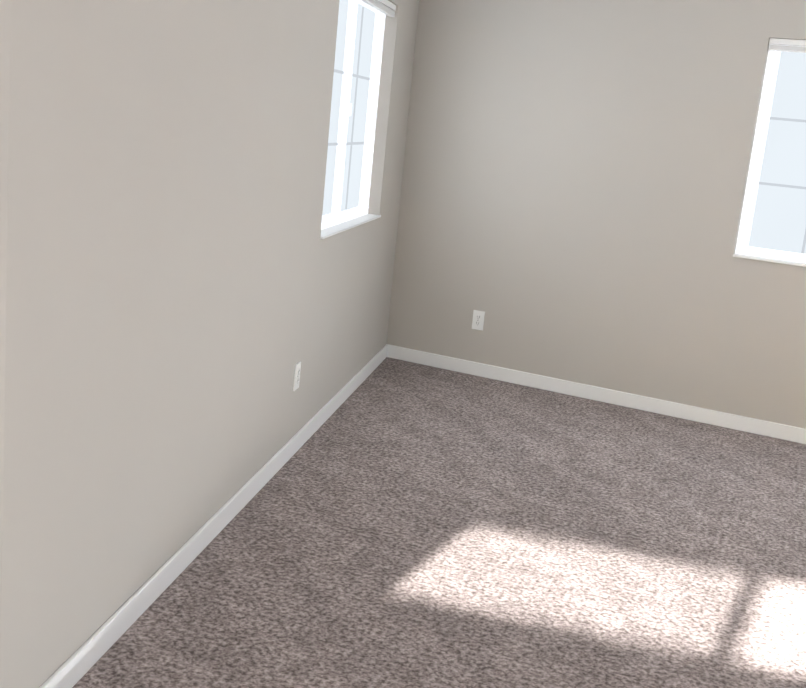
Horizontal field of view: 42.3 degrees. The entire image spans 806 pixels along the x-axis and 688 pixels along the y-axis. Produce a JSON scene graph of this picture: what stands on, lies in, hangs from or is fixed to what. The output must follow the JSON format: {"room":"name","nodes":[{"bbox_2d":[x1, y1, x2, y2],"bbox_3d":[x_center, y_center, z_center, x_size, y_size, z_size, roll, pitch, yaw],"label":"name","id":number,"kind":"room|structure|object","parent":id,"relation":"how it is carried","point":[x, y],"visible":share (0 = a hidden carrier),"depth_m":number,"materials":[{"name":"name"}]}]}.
{"room":"empty bedroom","nodes":[
{"label":"empty bedroom","id":0,"kind":"room"},
{"bbox_2d":[0,0,10,672],"bbox_3d":[-1.605,0.062,0.306,0.140,2.440,3.977,10,13,20],"label":"wall","id":1,"kind":"structure","parent":0,"point":[5,20],"depth_m":2.08,"materials":[{"name":"paint"}]},
{"bbox_2d":[0,0,418,687],"bbox_3d":[-0.451,-0.702,4.313,0.140,2.440,4.575,8,12,9],"label":"wall","id":2,"kind":"structure","parent":0,"point":[188,290],"depth_m":2.91,"materials":[{"name":"paint"}]},
{"bbox_2d":[39,344,387,687],"bbox_3d":[-0.502,0.468,4.485,0.014,0.082,4.435,8,12,9],"label":"baseboard","id":3,"kind":"structure","parent":2,"relation":"attached to","point":[80,662],"depth_m":3.38,"materials":[{"name":"white wood"}]},
{"bbox_2d":[293,361,300,390],"bbox_3d":[-0.456,0.139,4.509,0.010,0.116,0.072,8,12,9],"label":"electrical outlet","id":4,"kind":"object","parent":2,"relation":"attached to","point":[297,375],"visible":1,"depth_m":4.50,"materials":[{"name":"white plastic"}]},
{"bbox_2d":[320,214,380,238],"bbox_3d":[-0.275,-0.597,5.223,0.078,0.012,1.278,8,12,9],"label":"window sill","id":5,"kind":"structure","parent":2,"relation":"attached to","point":[341,227],"depth_m":5.15,"materials":[{"name":"white wood"}]},
{"bbox_2d":[321,0,395,229],"bbox_3d":[-0.267,-1.149,5.111,0.123,1.137,1.280,8,12,9],"label":"window","id":6,"kind":"structure","parent":2,"relation":"in","point":[357,71],"depth_m":5.36,"materials":[{"name":"white plastic"}]},
{"bbox_2d":[72,357,805,687],"bbox_3d":[0.827,1.256,1.965,5.642,0.120,8.566,10,13,20],"label":"floor","id":7,"kind":"structure","parent":0,"point":[395,523],"depth_m":3.71,"materials":[{"name":"carpet"}]},
{"bbox_2d":[387,0,805,428],"bbox_3d":[2.444,-0.635,5.318,5.677,2.440,0.140,11,14,24],"label":"wall","id":8,"kind":"structure","parent":0,"point":[574,179],"depth_m":5.87,"materials":[{"name":"paint"}]},
{"bbox_2d":[472,310,484,330],"bbox_3d":[0.454,-0.144,6.308,0.072,0.116,0.010,11,14,24],"label":"electrical outlet","id":9,"kind":"object","parent":8,"relation":"attached to","point":[478,321],"visible":1,"depth_m":6.30,"materials":[{"name":"white plastic"}]},
{"bbox_2d":[387,344,805,443],"bbox_3d":[2.296,0.523,5.501,5.397,0.082,0.014,11,14,24],"label":"baseboard","id":10,"kind":"structure","parent":8,"relation":"attached to","point":[717,418],"depth_m":6.02,"materials":[{"name":"white wood"}]},
{"bbox_2d":[733,254,805,266],"bbox_3d":[2.334,-0.370,5.369,1.231,0.012,0.078,11,14,24],"label":"window sill","id":11,"kind":"structure","parent":8,"relation":"attached to","point":[770,260],"depth_m":5.52,"materials":[{"name":"white wood"}]},
{"bbox_2d":[735,38,805,262],"bbox_3d":[2.409,-0.924,5.290,1.233,1.137,0.123,11,14,24],"label":"window","id":12,"kind":"structure","parent":8,"relation":"in","point":[773,221],"depth_m":5.53,"materials":[{"name":"glass"}]}
]}

